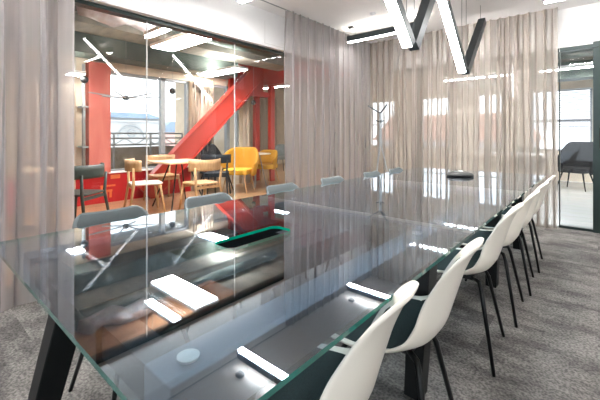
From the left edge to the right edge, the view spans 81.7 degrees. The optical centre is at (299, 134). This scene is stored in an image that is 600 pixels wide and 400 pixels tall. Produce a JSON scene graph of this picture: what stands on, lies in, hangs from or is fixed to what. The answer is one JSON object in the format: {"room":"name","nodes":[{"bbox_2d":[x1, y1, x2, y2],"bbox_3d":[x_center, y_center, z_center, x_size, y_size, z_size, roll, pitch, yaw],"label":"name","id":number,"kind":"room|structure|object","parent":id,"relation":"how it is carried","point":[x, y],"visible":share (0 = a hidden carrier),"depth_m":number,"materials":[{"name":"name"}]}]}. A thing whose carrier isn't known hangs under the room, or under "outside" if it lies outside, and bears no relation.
{"room":"conference room","nodes":[
{"label":"conference room","id":0,"kind":"room"},
{"bbox_2d":[74,57,284,189],"bbox_3d":[-3.598,-0.340,8.024,9.394,3.000,14.591,0,0,41],"label":"wall","id":1,"kind":"structure","parent":0,"point":[116,67],"depth_m":7.77,"materials":[{"name":"beige paint"}]},
{"bbox_2d":[78,64,88,165],"bbox_3d":[-3.524,-0.250,5.636,0.190,1.780,0.100,0,0,41],"label":"pipe","id":2,"kind":"object","parent":1,"relation":"attached to","point":[83,106],"visible":0.76,"depth_m":5.57,"materials":[{"name":"white metal"}]},
{"bbox_2d":[86,61,110,172],"bbox_3d":[-3.397,-0.280,5.837,0.180,1.840,0.330,0,0,41],"label":"column","id":3,"kind":"structure","parent":1,"relation":"attached to","point":[98,114],"depth_m":5.76,"materials":[{"name":"red paint"}]},
{"bbox_2d":[76,167,190,206],"bbox_3d":[-4.196,0.910,4.975,0.049,0.499,5.880,0,0,41],"label":"panel","id":4,"kind":"object","parent":1,"relation":"attached to","point":[119,190],"visible":0.33,"depth_m":6.12,"materials":[{"name":"red paint"}]},
{"bbox_2d":[101,174,119,197],"bbox_3d":[-3.278,0.885,6.005,0.002,0.390,0.320,0,0,41],"label":"painted marking","id":5,"kind":"object","parent":4,"relation":"attached to","point":[115,175],"visible":0.8,"depth_m":6.02,"materials":[{"name":"orange paint"}]},
{"bbox_2d":[111,166,187,172],"bbox_3d":[-2.787,0.645,6.585,0.089,0.030,1.600,0,0,41],"label":"window sill","id":6,"kind":"structure","parent":1,"relation":"attached to","point":[119,171],"depth_m":6.16,"materials":[{"name":"white"}]},
{"bbox_2d":[111,71,188,170],"bbox_3d":[-2.878,-0.230,6.664,0.090,1.780,1.600,0,0,41],"label":"window","id":7,"kind":"structure","parent":1,"relation":"in","point":[162,81],"depth_m":6.82,"materials":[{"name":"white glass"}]},
{"bbox_2d":[74,31,237,78],"bbox_3d":[-3.593,-1.425,5.294,0.450,0.330,6.350,0,0,41],"label":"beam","id":8,"kind":"structure","parent":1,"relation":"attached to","point":[94,47],"depth_m":6.01,"materials":[{"name":"grey paint"}]},
{"bbox_2d":[74,12,283,70],"bbox_3d":[-2.188,-1.700,6.163,0.550,0.280,9.500,0,0,41],"label":"ceiling","id":9,"kind":"structure","parent":1,"relation":"attached to","point":[83,24],"depth_m":6.20,"materials":[{"name":"concrete"}]},
{"bbox_2d":[75,0,283,56],"bbox_3d":[-0.836,-1.107,4.092,0.100,0.035,5.720,0,0,41],"label":"trim","id":10,"kind":"structure","parent":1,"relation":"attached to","point":[79,3],"depth_m":3.48,"materials":[{"name":"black metal"}]},
{"bbox_2d":[214,85,238,153],"bbox_3d":[-1.735,-0.230,7.995,0.090,1.780,0.750,0,0,41],"label":"window","id":11,"kind":"structure","parent":1,"relation":"in","point":[227,124],"depth_m":8.03,"materials":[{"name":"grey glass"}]},
{"bbox_2d":[86,0,284,51],"bbox_3d":[-1.480,-0.205,3.327,0.220,2.730,7.720,0,0,41],"label":"wall","id":12,"kind":"structure","parent":0,"point":[244,22],"depth_m":3.83,"materials":[{"name":"white paint"}]},
{"bbox_2d":[146,22,146,210],"bbox_3d":[-1.822,0.020,2.944,0.012,2.220,1.065,0,0,41],"label":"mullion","id":13,"kind":"structure","parent":12,"relation":"in","point":[146,22],"depth_m":3.34,"materials":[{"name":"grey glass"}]},
{"bbox_2d":[234,44,234,199],"bbox_3d":[-1.128,0.020,3.752,0.012,2.220,1.065,0,0,41],"label":"window","id":14,"kind":"structure","parent":12,"relation":"in","point":[234,44],"depth_m":4.16,"materials":[{"name":"clear glass"}]},
{"bbox_2d":[0,164,599,399],"bbox_3d":[1.317,1.220,4.603,16.000,0.120,13.300,0,0,41],"label":"floor","id":15,"kind":"structure","parent":0,"point":[553,353],"depth_m":2.06,"materials":[{"name":"carpet"}]},
{"bbox_2d":[74,64,75,197],"bbox_3d":[-3.809,0.010,5.301,0.073,2.288,0.680,0,0,41],"label":"drape","id":16,"kind":"object","parent":15,"relation":"on","point":[74,64],"visible":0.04,"depth_m":5.55,"materials":[{"name":"beige fabric"}]},
{"bbox_2d":[74,163,109,217],"bbox_3d":[-2.708,0.761,4.274,0.524,0.802,0.556,0,0,5],"label":"wooden chair","id":17,"kind":"object","parent":15,"relation":"on","point":[86,171],"visible":0.77,"depth_m":4.17,"materials":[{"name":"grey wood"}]},
{"bbox_2d":[68,205,189,399],"bbox_3d":[-0.777,0.772,1.616,0.560,0.781,0.474,0,0,41],"label":"padded chair","id":18,"kind":"object","parent":15,"relation":"on","point":[98,217],"visible":0.13,"depth_m":1.70,"materials":[{"name":"grey plastic"}]},
{"bbox_2d":[123,158,165,211],"bbox_3d":[-2.319,0.761,5.164,0.524,0.802,0.556,0,0,-35],"label":"wooden chair","id":19,"kind":"object","parent":15,"relation":"on","point":[131,165],"visible":0.97,"depth_m":5.01,"materials":[{"name":"beech wood"},{"name":"white fabric"}]},
{"bbox_2d":[143,154,182,203],"bbox_3d":[-2.429,0.761,6.172,0.524,0.802,0.556,0,0,41],"label":"wooden chair","id":20,"kind":"object","parent":15,"relation":"on","point":[169,175],"visible":0.83,"depth_m":6.17,"materials":[{"name":"brown wood"}]},
{"bbox_2d":[147,159,201,210],"bbox_3d":[-1.977,0.792,5.679,0.720,0.744,0.720,0,0,41],"label":"cafe table","id":21,"kind":"object","parent":15,"relation":"on","point":[172,161],"visible":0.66,"depth_m":5.52,"materials":[{"name":"brown wood"}]},
{"bbox_2d":[178,158,221,209],"bbox_3d":[-1.477,0.761,5.196,0.524,0.802,0.556,0,0,41],"label":"wooden chair","id":22,"kind":"object","parent":15,"relation":"on","point":[195,166],"visible":0.91,"depth_m":5.03,"materials":[{"name":"brown wood"}]},
{"bbox_2d":[137,63,283,198],"bbox_3d":[-0.920,-0.232,6.795,3.350,2.917,3.490,0,0,41],"label":"steel frame","id":23,"kind":"object","parent":15,"relation":"on","point":[197,138],"visible":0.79,"depth_m":7.73,"materials":[{"name":"red paint"}]},
{"bbox_2d":[192,78,213,190],"bbox_3d":[-2.046,-0.010,7.372,0.070,2.328,0.540,0,0,41],"label":"drape","id":24,"kind":"object","parent":23,"relation":"hanging from","point":[202,90],"visible":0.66,"depth_m":7.32,"materials":[{"name":"beige fabric"}]},
{"bbox_2d":[242,98,250,183],"bbox_3d":[-1.270,-0.010,8.281,0.062,2.328,0.250,0,0,41],"label":"drape","id":25,"kind":"object","parent":23,"relation":"hanging from","point":[246,107],"visible":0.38,"depth_m":8.29,"materials":[{"name":"beige fabric"}]},
{"bbox_2d":[197,144,233,192],"bbox_3d":[-1.793,0.674,7.282,0.590,0.979,0.565,0,0,32],"label":"armchair","id":26,"kind":"object","parent":15,"relation":"on","point":[211,149],"visible":0.27,"depth_m":7.42,"materials":[{"name":"fabric"}]},
{"bbox_2d":[201,154,230,194],"bbox_3d":[-1.578,0.761,6.589,0.556,0.802,0.524,0,0,-4],"label":"wooden chair","id":27,"kind":"object","parent":15,"relation":"on","point":[225,158],"visible":0.76,"depth_m":6.41,"materials":[{"name":"black wood"}]},
{"bbox_2d":[184,192,277,333],"bbox_3d":[-0.399,0.772,2.056,0.560,0.781,0.474,0,0,41],"label":"padded chair","id":28,"kind":"object","parent":15,"relation":"on","point":[194,201],"visible":0.11,"depth_m":2.17,"materials":[{"name":"white plastic"}]},
{"bbox_2d":[221,147,258,193],"bbox_3d":[-1.250,0.714,7.245,0.829,0.899,0.731,0,0,10],"label":"armchair","id":29,"kind":"object","parent":15,"relation":"on","point":[246,158],"visible":0.81,"depth_m":7.40,"materials":[{"name":"fabric"}]},
{"bbox_2d":[223,167,251,174],"bbox_3d":[-1.268,0.745,7.141,0.520,0.110,0.520,0,0,10],"label":"seat cushion","id":30,"kind":"object","parent":29,"relation":"on","point":[238,170],"depth_m":6.92,"materials":[{"name":"yellow fabric"}]},
{"bbox_2d":[250,97,252,146],"bbox_3d":[-1.759,-0.464,12.369,0.091,1.747,0.094,0,0,41],"label":"drape","id":31,"kind":"object","parent":15,"relation":"on","point":[251,98],"depth_m":12.41,"materials":[{"name":"beige fabric"}]},
{"bbox_2d":[244,153,270,186],"bbox_3d":[-1.022,0.790,7.943,0.720,0.744,0.720,0,0,41],"label":"round table","id":32,"kind":"object","parent":15,"relation":"on","point":[259,153],"visible":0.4,"depth_m":7.92,"materials":[{"name":"wood"}]},
{"bbox_2d":[260,98,267,150],"bbox_3d":[-1.361,-0.397,12.832,0.091,1.927,0.354,0,0,41],"label":"drape","id":33,"kind":"object","parent":15,"relation":"on","point":[263,123],"depth_m":12.83,"materials":[{"name":"beige fabric"}]},
{"bbox_2d":[250,150,278,184],"bbox_3d":[-0.835,0.763,8.407,0.606,0.800,0.612,0,0,23],"label":"armchair","id":34,"kind":"object","parent":15,"relation":"on","point":[269,161],"visible":0.77,"depth_m":8.48,"materials":[{"name":"fabric"}]},
{"bbox_2d":[257,163,277,168],"bbox_3d":[-0.853,0.745,8.365,0.520,0.110,0.520,0,0,23],"label":"seat cushion","id":35,"kind":"object","parent":34,"relation":"on","point":[265,165],"depth_m":8.13,"materials":[{"name":"yellow fabric"}]},
{"bbox_2d":[0,167,545,399],"bbox_3d":[0.685,0.790,2.482,1.375,0.740,4.178,0,0,41],"label":"conference table","id":36,"kind":"object","parent":15,"relation":"on","point":[114,298],"visible":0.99,"depth_m":1.26,"materials":[{"name":"clear glass"}]},
{"bbox_2d":[51,218,407,366],"bbox_3d":[0.686,0.510,2.483,0.370,0.100,4.038,0,0,41],"label":"cable tray","id":37,"kind":"object","parent":36,"relation":"on","point":[169,292],"depth_m":1.15,"materials":[{"name":"black metal"}]},
{"bbox_2d":[446,170,473,176],"bbox_3d":[1.643,0.394,3.545,0.249,0.048,0.259,0,0,41],"label":"phone","id":38,"kind":"object","parent":36,"relation":"on","point":[456,173],"visible":1,"depth_m":3.47,"materials":[{"name":"black plastic"}]},
{"bbox_2d":[275,98,276,145],"bbox_3d":[-0.953,-0.499,13.308,0.091,1.800,0.054,0,0,41],"label":"drape","id":39,"kind":"object","parent":15,"relation":"on","point":[275,98],"depth_m":13.33,"materials":[{"name":"beige fabric"}]},
{"bbox_2d":[275,144,284,170],"bbox_3d":[-0.641,0.738,11.557,0.667,0.850,0.644,0,0,23],"label":"armchair","id":40,"kind":"object","parent":15,"relation":"on","point":[280,148],"visible":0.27,"depth_m":11.77,"materials":[{"name":"fabric"}]},
{"bbox_2d":[277,155,284,159],"bbox_3d":[-0.665,0.745,11.500,0.520,0.110,0.520,0,0,23],"label":"seat cushion","id":41,"kind":"object","parent":40,"relation":"on","point":[280,157],"depth_m":11.23,"materials":[{"name":"grey fabric"}]},
{"bbox_2d":[266,182,342,278],"bbox_3d":[0.046,0.772,2.544,0.560,0.781,0.474,0,0,41],"label":"padded chair","id":42,"kind":"object","parent":15,"relation":"on","point":[286,186],"visible":0.1,"depth_m":2.67,"materials":[{"name":"white plastic"}]},
{"bbox_2d":[256,280,418,399],"bbox_3d":[0.024,0.757,0.938,0.560,0.811,0.460,0,0,31],"label":"shell chair","id":43,"kind":"object","parent":15,"relation":"on","point":[341,373],"visible":0.72,"depth_m":0.80,"materials":[{"name":"white plastic"}]},
{"bbox_2d":[321,176,368,271],"bbox_3d":[0.480,0.772,2.988,0.560,0.781,0.474,0,0,41],"label":"padded chair","id":44,"kind":"object","parent":15,"relation":"on","point":[335,178],"visible":0.08,"depth_m":3.10,"materials":[{"name":"white plastic"}]},
{"bbox_2d":[368,104,387,172],"bbox_3d":[1.239,0.347,5.398,0.437,1.631,0.446,0,0,41],"label":"coat stand","id":45,"kind":"object","parent":15,"relation":"on","point":[380,121],"visible":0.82,"depth_m":5.40,"materials":[{"name":"metal"}]},
{"bbox_2d":[363,170,418,250],"bbox_3d":[0.941,0.772,3.463,0.560,0.781,0.474,0,0,41],"label":"padded chair","id":46,"kind":"object","parent":15,"relation":"on","point":[366,174],"visible":0.08,"depth_m":3.56,"materials":[{"name":"white plastic"}]},
{"bbox_2d":[388,167,410,228],"bbox_3d":[1.295,0.772,3.844,0.560,0.781,0.474,0,0,41],"label":"padded chair","id":47,"kind":"object","parent":15,"relation":"on","point":[397,168],"visible":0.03,"depth_m":4.04,"materials":[{"name":"grey fabric"}]},
{"bbox_2d":[331,237,483,399],"bbox_3d":[0.374,0.757,1.307,0.560,0.811,0.460,0,0,34],"label":"shell chair","id":48,"kind":"object","parent":15,"relation":"on","point":[419,321],"visible":0.62,"depth_m":1.16,"materials":[{"name":"white plastic"}]},
{"bbox_2d":[437,202,523,376],"bbox_3d":[0.914,0.757,1.935,0.560,0.811,0.460,0,0,36],"label":"shell chair","id":49,"kind":"object","parent":15,"relation":"on","point":[487,255],"visible":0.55,"depth_m":1.76,"materials":[{"name":"white plastic"}]},
{"bbox_2d":[455,190,539,327],"bbox_3d":[1.292,0.757,2.361,0.560,0.811,0.460,0,0,37],"label":"shell chair","id":50,"kind":"object","parent":15,"relation":"on","point":[516,225],"visible":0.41,"depth_m":2.19,"materials":[{"name":"white plastic"}]},
{"bbox_2d":[465,181,548,295],"bbox_3d":[1.644,0.757,2.771,0.560,0.811,0.460,0,0,36],"label":"shell chair","id":51,"kind":"object","parent":15,"relation":"on","point":[541,187],"visible":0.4,"depth_m":2.60,"materials":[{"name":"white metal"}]},
{"bbox_2d":[502,175,555,272],"bbox_3d":[2.002,0.757,3.187,0.560,0.811,0.460,0,0,38],"label":"shell chair","id":52,"kind":"object","parent":15,"relation":"on","point":[551,178],"visible":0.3,"depth_m":3.02,"materials":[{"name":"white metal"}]},
{"bbox_2d":[558,141,592,191],"bbox_3d":[5.975,0.654,7.477,0.677,1.018,0.727,0,0,-31],"label":"armchair","id":53,"kind":"object","parent":15,"relation":"on","point":[575,157],"visible":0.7,"depth_m":7.60,"materials":[{"name":"black fabric"}]},
{"bbox_2d":[558,166,589,173],"bbox_3d":[5.908,0.745,7.436,0.520,0.110,0.520,0,0,-31],"label":"seat cushion","id":54,"kind":"object","parent":53,"relation":"on","point":[567,169],"depth_m":7.31,"materials":[{"name":"black fabric"}]},
{"bbox_2d":[263,68,446,88],"bbox_3d":[-2.081,-1.900,7.784,6.700,0.120,13.100,0,0,41],"label":"ceiling","id":55,"kind":"structure","parent":0,"point":[408,73],"depth_m":11.10,"materials":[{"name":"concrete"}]},
{"bbox_2d":[74,70,85,76],"bbox_3d":[-3.442,-1.380,5.316,0.280,0.920,0.210,0,0,41],"label":"ceiling light","id":56,"kind":"object","parent":55,"relation":"hanging from","point":[76,72],"visible":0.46,"depth_m":5.27,"materials":[{"name":"white plastic"}]},
{"bbox_2d":[80,55,88,82],"bbox_3d":[-3.385,-1.327,5.451,0.116,1.025,0.116,0,0,41],"label":"lamp","id":57,"kind":"object","parent":55,"relation":"hanging from","point":[84,79],"visible":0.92,"depth_m":5.43,"materials":[{"name":"silver metal"}]},
{"bbox_2d":[88,90,158,99],"bbox_3d":[-2.708,-1.192,5.396,0.947,1.295,0.989,0,0,41],"label":"lamp","id":58,"kind":"object","parent":55,"relation":"hanging from","point":[125,97],"visible":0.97,"depth_m":5.33,"materials":[{"name":"black metal"}]},
{"bbox_2d":[143,25,170,36],"bbox_3d":[-1.626,-1.540,4.131,0.780,0.600,0.120,0,0,41],"label":"ceiling light","id":59,"kind":"object","parent":55,"relation":"hanging from","point":[155,31],"visible":0.47,"depth_m":4.20,"materials":[{"name":"white plastic"}]},
{"bbox_2d":[145,28,170,36],"bbox_3d":[-1.626,-1.242,4.131,0.750,0.005,0.090,0,0,41],"label":"diffuser","id":60,"kind":"object","parent":59,"relation":"attached to","point":[154,32],"depth_m":4.20,"materials":[{"name":"white plastic"}]},
{"bbox_2d":[169,52,175,93],"bbox_3d":[-2.351,-1.298,6.395,0.116,1.085,0.116,0,0,41],"label":"lamp","id":61,"kind":"object","parent":55,"relation":"hanging from","point":[172,90],"visible":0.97,"depth_m":6.39,"materials":[{"name":"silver plastic"}]},
{"bbox_2d":[74,6,276,58],"bbox_3d":[-2.768,-1.720,4.881,0.160,0.160,6.800,0,0,41],"label":"ventilation duct","id":62,"kind":"object","parent":55,"relation":"attached to","point":[172,32],"visible":0.27,"depth_m":6.57,"materials":[{"name":"white metal"}]},
{"bbox_2d":[150,32,210,51],"bbox_3d":[-1.582,-1.540,4.681,1.130,0.600,0.350,0,0,41],"label":"ceiling light","id":63,"kind":"object","parent":55,"relation":"hanging from","point":[182,40],"visible":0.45,"depth_m":4.65,"materials":[{"name":"white plastic"}]},
{"bbox_2d":[198,65,247,76],"bbox_3d":[-1.562,-1.540,6.930,1.230,0.600,0.310,0,0,41],"label":"ceiling light","id":64,"kind":"object","parent":55,"relation":"hanging from","point":[226,70],"visible":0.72,"depth_m":6.78,"materials":[{"name":"white plastic"}]},
{"bbox_2d":[200,68,245,76],"bbox_3d":[-1.562,-1.242,6.930,1.200,0.005,0.280,0,0,41],"label":"diffuser","id":65,"kind":"object","parent":64,"relation":"attached to","point":[221,71],"depth_m":6.85,"materials":[{"name":"white plastic"}]},
{"bbox_2d":[251,66,255,104],"bbox_3d":[-1.066,-1.262,7.968,0.116,1.155,0.116,0,0,41],"label":"lamp","id":66,"kind":"object","parent":55,"relation":"hanging from","point":[253,102],"visible":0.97,"depth_m":7.97,"materials":[{"name":"black plastic"}]},
{"bbox_2d":[263,85,283,88],"bbox_3d":[-0.744,-1.640,10.492,1.030,0.400,0.180,0,0,41],"label":"ceiling light","id":67,"kind":"object","parent":55,"relation":"hanging from","point":[276,86],"visible":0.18,"depth_m":10.34,"materials":[{"name":"white plastic"}]},
{"bbox_3d":[-2.559,-1.770,3.582,1.750,0.140,5.100,0,0,41],"label":"trim","id":68,"kind":"structure","parent":55,"relation":"attached to","visible":0},
{"bbox_2d":[76,6,155,31],"bbox_3d":[-2.455,-1.586,4.687,0.969,0.287,0.257,0,0,-38],"label":"duct","id":69,"kind":"object","parent":68,"relation":"hanging from","point":[111,20],"visible":0.51,"depth_m":4.57,"materials":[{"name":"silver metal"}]},
{"bbox_2d":[245,0,599,44],"bbox_3d":[0.487,-1.630,1.704,5.280,0.120,7.820,0,0,41],"label":"ceiling","id":70,"kind":"structure","parent":0,"point":[339,15],"depth_m":4.38,"materials":[{"name":"paint"}]},
{"bbox_2d":[0,0,74,312],"bbox_3d":[-2.319,-0.205,1.827,0.116,2.718,1.950,0,0,41],"label":"sheer curtain","id":71,"kind":"object","parent":70,"relation":"hanging from","point":[37,36],"visible":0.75,"depth_m":2.40,"materials":[{"name":"grey fabric"}]},
{"bbox_2d":[284,10,370,187],"bbox_3d":[0.500,-0.205,5.110,0.118,2.718,2.065,0,0,41],"label":"sheer curtain","id":72,"kind":"object","parent":70,"relation":"hanging from","point":[327,76],"visible":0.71,"depth_m":4.87,"materials":[{"name":"beige fabric"}]},
{"bbox_2d":[347,22,413,42],"bbox_3d":[1.121,-1.473,4.781,1.130,0.194,0.155,0,0,41],"label":"linear pendant","id":73,"kind":"object","parent":70,"relation":"hanging from","point":[390,30],"visible":0.76,"depth_m":4.90,"materials":[{"name":"black plastic"}]},
{"bbox_2d":[348,32,396,42],"bbox_3d":[1.148,-1.379,4.814,1.118,0.005,0.060,0,0,41],"label":"diffuser","id":74,"kind":"object","parent":73,"relation":"attached to","point":[381,34],"depth_m":4.90,"materials":[{"name":"white plastic"}]},
{"bbox_2d":[384,0,415,48],"bbox_3d":[0.575,-1.111,2.327,0.078,0.919,0.815,0,0,41],"label":"pendant","id":75,"kind":"object","parent":70,"relation":"hanging from","point":[397,12],"visible":1,"depth_m":2.48,"materials":[{"name":"white plastic"}]},
{"bbox_2d":[409,0,434,50],"bbox_3d":[1.018,-1.113,2.843,0.078,0.913,0.525,0,0,41],"label":"pendant","id":76,"kind":"object","parent":70,"relation":"hanging from","point":[421,20],"visible":0.92,"depth_m":2.75,"materials":[{"name":"black metal"}]},
{"bbox_2d":[437,0,467,72],"bbox_3d":[1.468,-1.110,3.366,0.078,0.919,0.834,0,0,41],"label":"pendant","id":77,"kind":"object","parent":70,"relation":"hanging from","point":[445,6],"visible":1,"depth_m":3.38,"materials":[{"name":"white plastic"}]},
{"bbox_2d":[370,7,557,228],"bbox_3d":[2.155,-0.205,5.097,2.628,2.718,0.116,0,0,41],"label":"sheer curtain","id":78,"kind":"object","parent":70,"relation":"hanging from","point":[528,42],"visible":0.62,"depth_m":4.80,"materials":[{"name":"beige fabric"}]},
{"bbox_2d":[462,5,485,74],"bbox_3d":[2.005,-1.111,3.992,0.078,0.918,0.786,0,0,41],"label":"pendant","id":79,"kind":"object","parent":70,"relation":"hanging from","point":[473,46],"visible":0.97,"depth_m":3.96,"materials":[{"name":"black metal"}]},
{"bbox_2d":[543,0,560,3],"bbox_3d":[2.941,-1.473,3.218,1.130,0.194,0.155,0,0,41],"label":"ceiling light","id":80,"kind":"object","parent":70,"relation":"hanging from","point":[544,1],"visible":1,"depth_m":3.58,"materials":[{"name":"white plastic"}]},
{"bbox_2d":[374,76,592,182],"bbox_3d":[5.688,-0.365,9.694,16.000,3.050,0.120,0,0,41],"label":"wall","id":81,"kind":"structure","parent":0,"point":[575,177],"depth_m":10.20,"materials":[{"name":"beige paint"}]},
{"bbox_2d":[558,88,592,150],"bbox_3d":[6.649,-0.365,8.855,1.250,1.550,0.060,0,0,41],"label":"window","id":82,"kind":"structure","parent":81,"relation":"in","point":[591,90],"depth_m":8.44,"materials":[{"name":"grey metal"}]},
{"bbox_2d":[558,87,590,129],"bbox_3d":[6.577,-0.642,8.772,1.210,1.015,0.060,0,0,41],"label":"window blind","id":83,"kind":"object","parent":82,"relation":"attached to","point":[588,88],"visible":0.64,"depth_m":8.57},
{"bbox_2d":[374,2,599,72],"bbox_3d":[3.039,-0.205,4.613,5.200,2.730,0.120,0,0,41],"label":"wall","id":84,"kind":"structure","parent":0,"point":[579,25],"depth_m":4.24,"materials":[{"name":"white paint"}]},
{"bbox_2d":[261,0,370,43],"bbox_3d":[-1.200,-1.569,3.153,0.020,0.005,7.620,0,0,41],"label":"trim","id":85,"kind":"structure","parent":84,"relation":"attached to","point":[261,0],"depth_m":4.38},
{"bbox_2d":[374,49,559,75],"bbox_3d":[2.172,-1.065,5.345,2.930,0.050,0.060,0,0,41],"label":"trim","id":86,"kind":"structure","parent":84,"relation":"attached to","point":[409,69],"depth_m":5.62,"materials":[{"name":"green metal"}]},
{"bbox_2d":[559,44,592,231],"bbox_3d":[3.405,0.035,4.266,0.352,2.250,0.070,0,0,41],"label":"door","id":87,"kind":"structure","parent":84,"relation":"in","point":[588,46],"depth_m":4.31,"materials":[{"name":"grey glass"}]},
{"bbox_2d":[593,41,599,232],"bbox_3d":[3.853,0.025,3.830,0.945,2.270,0.148,0,0,41],"label":"door","id":88,"kind":"structure","parent":84,"relation":"in","point":[596,44],"depth_m":4.11,"materials":[{"name":"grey metal"}]},
{"bbox_2d":[446,59,592,83],"bbox_3d":[6.915,-1.365,6.518,8.000,0.350,0.500,0,0,41],"label":"ventilation duct","id":89,"kind":"object","parent":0,"point":[582,73],"visible":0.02,"depth_m":7.24,"materials":[{"name":"grey metal"}]},
{"bbox_2d":[496,56,592,69],"bbox_3d":[6.412,-1.840,5.394,9.300,0.100,5.460,0,0,41],"label":"ceiling","id":90,"kind":"structure","parent":0,"point":[586,57],"depth_m":8.23,"materials":[{"name":"concrete"}]},
{"bbox_2d":[434,49,592,74],"bbox_3d":[5.775,-1.520,5.190,8.023,0.320,0.320,0,0,45],"label":"ventilation duct","id":91,"kind":"object","parent":90,"relation":"hanging from","point":[583,53],"visible":0.02,"depth_m":6.05,"materials":[{"name":"grey metal"}]},
{"bbox_2d":[558,63,592,70],"bbox_3d":[5.717,-1.541,6.427,2.100,0.498,0.140,0,0,41],"label":"light","id":92,"kind":"object","parent":90,"relation":"hanging from","point":[585,65],"visible":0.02,"depth_m":6.68,"materials":[{"name":"white plastic"}]},
{"bbox_2d":[558,66,592,70],"bbox_3d":[5.717,-1.296,6.427,2.080,0.007,0.120,0,0,41],"label":"diffuser","id":93,"kind":"object","parent":92,"relation":"attached to","point":[565,67],"depth_m":6.74,"materials":[{"name":"white plastic"}]},
{"label":"outside","id":94,"kind":"structure","parent":0,"visible":0},
{"bbox_2d":[111,112,158,146],"bbox_3d":[-15.662,2.710,29.268,6.500,8.900,5.400,0,0,41],"label":"building","id":95,"kind":"structure","parent":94,"point":[121,122],"depth_m":27.50,"materials":[{"name":"white"}]},
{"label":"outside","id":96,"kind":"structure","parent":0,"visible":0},
{"bbox_2d":[382,112,500,146],"bbox_3d":[10.788,2.960,23.689,9.300,8.400,6.800,0,0,41],"label":"brick house","id":97,"kind":"structure","parent":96,"point":[435,116],"depth_m":21.34,"materials":[{"name":"brick"}]},
{"bbox_3d":[-3.905,1.285,11.262,7.400,0.150,24.000,0,0,41],"label":"floor","id":98,"kind":"structure","parent":0,"visible":0},
{"bbox_2d":[111,146,174,168],"bbox_3d":[-6.198,0.760,6.904,0.200,0.900,8.400,0,0,41],"label":"parapet","id":99,"kind":"object","parent":98,"relation":"on","point":[121,153],"visible":0.02,"depth_m":8.94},
{"bbox_2d":[111,132,182,168],"bbox_3d":[-5.634,0.575,6.947,0.040,1.270,7.240,0,0,41],"label":"terrace railing","id":100,"kind":"object","parent":98,"relation":"on","point":[150,137],"visible":0.27,"depth_m":8.82,"materials":[{"name":"grey metal"}]},
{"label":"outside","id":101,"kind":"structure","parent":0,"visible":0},
{"bbox_2d":[165,122,174,145],"bbox_3d":[-13.596,2.960,34.743,6.500,8.400,4.600,0,0,41],"label":"house","id":102,"kind":"structure","parent":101,"point":[169,126],"depth_m":31.92,"materials":[{"name":"white"}]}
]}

